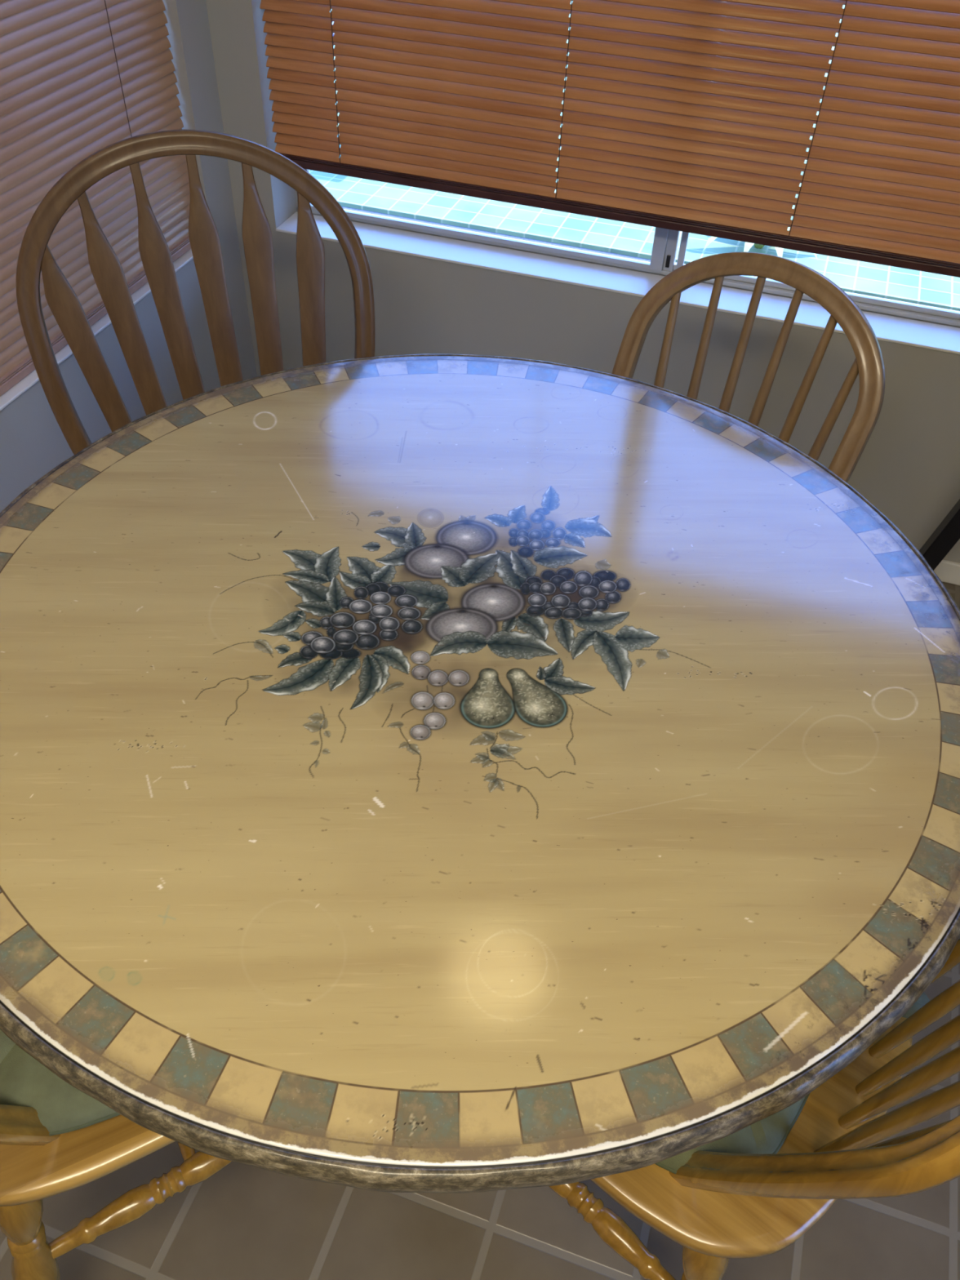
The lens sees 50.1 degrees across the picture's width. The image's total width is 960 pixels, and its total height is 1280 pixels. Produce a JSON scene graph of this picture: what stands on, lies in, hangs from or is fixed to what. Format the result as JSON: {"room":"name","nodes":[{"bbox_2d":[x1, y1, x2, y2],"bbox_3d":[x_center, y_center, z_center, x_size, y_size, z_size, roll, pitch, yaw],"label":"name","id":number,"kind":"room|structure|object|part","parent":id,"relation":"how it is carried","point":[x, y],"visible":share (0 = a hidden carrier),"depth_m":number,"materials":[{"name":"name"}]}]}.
{"room":"dining room","nodes":[
{"label":"dining room","id":0,"kind":"room"},
{"bbox_2d":[0,0,257,512],"bbox_3d":[-1.337,0.020,0.447,0.140,2.400,4.480,15,46,12],"label":"wall","id":1,"kind":"structure","parent":0,"point":[33,442],"depth_m":2.13,"materials":[{"name":"grey paint"}]},
{"bbox_2d":[0,0,191,396],"bbox_3d":[-0.872,-0.835,1.361,0.052,1.236,1.584,15,46,12],"label":"blind","id":2,"kind":"object","parent":1,"relation":"attached to","point":[79,78],"visible":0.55,"depth_m":1.88,"materials":[{"name":"brown wood"}]},
{"bbox_3d":[-0.891,-0.402,1.789,0.028,0.017,1.580,15,46,12],"label":"rail","id":3,"kind":"part","parent":2,"relation":"part of","materials":[{"name":"brown wood"}]},
{"bbox_3d":[-0.679,-1.226,1.778,0.015,1.212,0.002,15,46,12],"label":"ladder cord","id":4,"kind":"part","parent":2,"relation":"part of","materials":[{"name":"brown plastic"}]},
{"bbox_2d":[0,248,193,411],"bbox_3d":[-0.910,-0.397,1.803,0.109,0.006,1.590,15,46,12],"label":"trim","id":5,"kind":"structure","parent":1,"relation":"attached to","point":[64,353],"depth_m":1.96,"materials":[{"name":"white paint"}]},
{"bbox_2d":[0,582,959,1279],"bbox_3d":[0.394,1.363,0.928,3.880,0.080,4.760,15,46,12],"label":"floor","id":6,"kind":"structure","parent":0,"point":[243,1221],"depth_m":1.41,"materials":[{"name":"tile"}]},
{"bbox_2d":[0,1104,231,1279],"bbox_3d":[-0.488,0.374,1.183,0.511,0.920,0.499,-18,48,-20],"label":"chair","id":7,"kind":"object","parent":6,"relation":"on","point":[36,1165],"visible":0.26,"depth_m":1.07,"materials":[{"name":"brown wood"}]},
{"bbox_3d":[-0.513,0.723,1.185,0.049,0.420,0.109,20,47,17],"label":"leg","id":8,"kind":"part","parent":7,"relation":"part of","materials":[{"name":"brown wood"}]},
{"bbox_3d":[-0.607,0.266,0.990,0.229,0.503,0.431,-18,48,-20],"label":"bow rail","id":9,"kind":"part","parent":7,"relation":"part of","materials":[{"name":"brown wood"}]},
{"bbox_2d":[0,1029,119,1135],"bbox_3d":[-0.467,0.365,1.189,0.404,0.036,0.397,-18,48,-20],"label":"seat cushion","id":10,"kind":"object","parent":7,"relation":"on","point":[61,1108],"visible":0.03,"depth_m":1.06,"materials":[{"name":"green fabric"}]},
{"bbox_3d":[-0.458,0.388,1.218,0.441,0.032,0.477,-18,48,-20],"label":"seat","id":11,"kind":"part","parent":7,"relation":"part of","materials":[{"name":"brown wood"}]},
{"bbox_2d":[15,129,375,454],"bbox_3d":[-0.396,-0.197,1.688,0.554,1.029,0.586,-9,46,-12],"label":"chair","id":12,"kind":"object","parent":6,"relation":"on","point":[35,255],"visible":0.3,"depth_m":1.62,"materials":[{"name":"brown wood"}]},
{"bbox_2d":[0,353,959,1193],"bbox_3d":[-0.043,0.238,1.457,1.225,0.749,1.225,-27,51,-26],"label":"round dining table","id":13,"kind":"object","parent":6,"relation":"on","point":[424,772],"visible":1,"depth_m":1.03,"materials":[{"name":"beige wood"}]},
{"bbox_2d":[611,252,884,483],"bbox_3d":[0.289,-0.107,1.705,0.499,0.921,0.516,30,51,25],"label":"chair","id":14,"kind":"object","parent":6,"relation":"on","point":[868,362],"visible":0.22,"depth_m":1.56,"materials":[{"name":"brown wood"}]},
{"bbox_2d":[548,938,959,1279],"bbox_3d":[0.286,0.422,1.168,0.512,0.920,0.499,30,51,25],"label":"chair","id":15,"kind":"object","parent":6,"relation":"on","point":[719,1206],"visible":0.37,"depth_m":1.03,"materials":[{"name":"brown wood"}]},
{"bbox_3d":[0.242,0.769,1.171,0.049,0.420,0.109,-8,46,-11],"label":"leg","id":16,"kind":"part","parent":15,"relation":"part of","materials":[{"name":"brown wood"}]},
{"bbox_3d":[0.257,0.431,1.207,0.441,0.032,0.477,30,51,25],"label":"seat","id":17,"kind":"part","parent":15,"relation":"part of","materials":[{"name":"brown wood"}]},
{"bbox_2d":[654,992,929,1173],"bbox_3d":[0.268,0.410,1.176,0.404,0.036,0.397,30,51,25],"label":"seat cushion","id":18,"kind":"object","parent":15,"relation":"on","point":[766,1135],"visible":0.11,"depth_m":1.06,"materials":[{"name":"green fabric"}]},
{"bbox_3d":[0.402,0.338,0.962,0.229,0.503,0.431,30,51,25],"label":"bow rail","id":19,"kind":"part","parent":15,"relation":"part of","materials":[{"name":"brown wood"}]},
{"bbox_2d":[919,498,959,570],"bbox_3d":[1.183,-0.123,1.904,0.684,0.725,0.389,15,46,12],"label":"bar stool","id":20,"kind":"object","parent":6,"relation":"on","point":[944,537],"visible":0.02,"depth_m":2.14,"materials":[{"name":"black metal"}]},
{"bbox_2d":[205,0,959,563],"bbox_3d":[1.174,-1.039,1.633,3.880,2.400,0.140,15,46,12],"label":"wall","id":21,"kind":"structure","parent":0,"point":[908,468],"depth_m":2.29,"materials":[{"name":"grey paint"}]},
{"bbox_2d":[275,211,959,354],"bbox_3d":[0.393,-0.766,2.235,1.796,0.006,0.109,15,46,12],"label":"window sill","id":22,"kind":"structure","parent":21,"relation":"attached to","point":[901,331],"depth_m":2.25,"materials":[{"name":"white paint"}]},
{"bbox_2d":[294,168,959,326],"bbox_3d":[0.434,-1.256,1.847,1.796,1.238,0.034,15,46,12],"label":"window","id":23,"kind":"structure","parent":21,"relation":"in","point":[665,243],"depth_m":2.25,"materials":[{"name":"silver metal"}]},
{"bbox_3d":[0.011,-1.355,1.937,0.868,1.210,0.016,15,46,12],"label":"sliding sash","id":24,"kind":"part","parent":23,"relation":"part of","materials":[{"name":"silver metal"}]},
{"bbox_2d":[259,0,959,277],"bbox_3d":[0.407,-1.245,1.736,1.784,1.100,0.052,15,46,12],"label":"blind","id":25,"kind":"object","parent":23,"relation":"attached to","point":[698,117],"visible":0.97,"depth_m":1.99,"materials":[{"name":"orange wood"}]},
{"bbox_3d":[-0.287,-1.420,1.894,0.002,1.076,0.024,15,46,12],"label":"ladder cord","id":26,"kind":"part","parent":25,"relation":"part of","materials":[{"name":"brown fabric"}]},
{"bbox_3d":[0.178,-1.299,1.792,0.002,1.076,0.024,15,46,12],"label":"ladder cord","id":27,"kind":"part","parent":25,"relation":"part of","materials":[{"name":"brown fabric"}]},
{"bbox_3d":[0.391,-0.860,2.116,1.780,0.017,0.028,15,46,12],"label":"rail","id":28,"kind":"part","parent":25,"relation":"part of","materials":[{"name":"brown wood"}]},
{"bbox_3d":[0.635,-1.180,1.692,0.002,1.076,0.024,15,46,12],"label":"ladder cord","id":29,"kind":"part","parent":25,"relation":"part of","materials":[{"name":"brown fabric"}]},
{"bbox_3d":[0.858,-1.146,1.762,0.866,1.208,0.014,15,46,12],"label":"fixed sash","id":30,"kind":"part","parent":23,"relation":"part of","materials":[{"name":"silver metal"}]},
{"bbox_2d":[933,559,959,585],"bbox_3d":[1.119,-0.154,2.401,3.588,0.058,0.012,15,46,12],"label":"baseboard","id":31,"kind":"structure","parent":21,"relation":"attached to","point":[948,571],"depth_m":2.40,"materials":[{"name":"white paint"}]},
{"label":"outside","id":32,"kind":"structure","parent":0,"visible":0},
{"bbox_3d":[0.583,-0.703,3.189,32.000,0.100,28.000,15,46,12],"label":"ground","id":33,"kind":"structure","parent":32,"visible":0},
{"bbox_2d":[342,206,650,262],"bbox_3d":[0.615,-0.835,3.179,18.000,0.065,1.340,15,46,12],"label":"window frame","id":34,"kind":"structure","parent":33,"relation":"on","point":[343,207],"depth_m":3.77,"materials":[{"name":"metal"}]},
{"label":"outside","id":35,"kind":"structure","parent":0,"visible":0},
{"bbox_2d":[309,0,959,311],"bbox_3d":[2.153,-3.998,6.431,18.000,0.060,8.240,15,46,12],"label":"window","id":36,"kind":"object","parent":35,"point":[877,280],"depth_m":3.78,"materials":[{"name":"clear glass"}]},
{"bbox_2d":[702,216,817,260],"bbox_3d":[0.997,-1.452,3.677,0.485,0.118,0.489,15,46,12],"label":"agave plant","id":37,"kind":"object","parent":36,"relation":"on","point":[748,246],"visible":0.16,"depth_m":3.55,"materials":[{"name":"green plant"}]}
]}

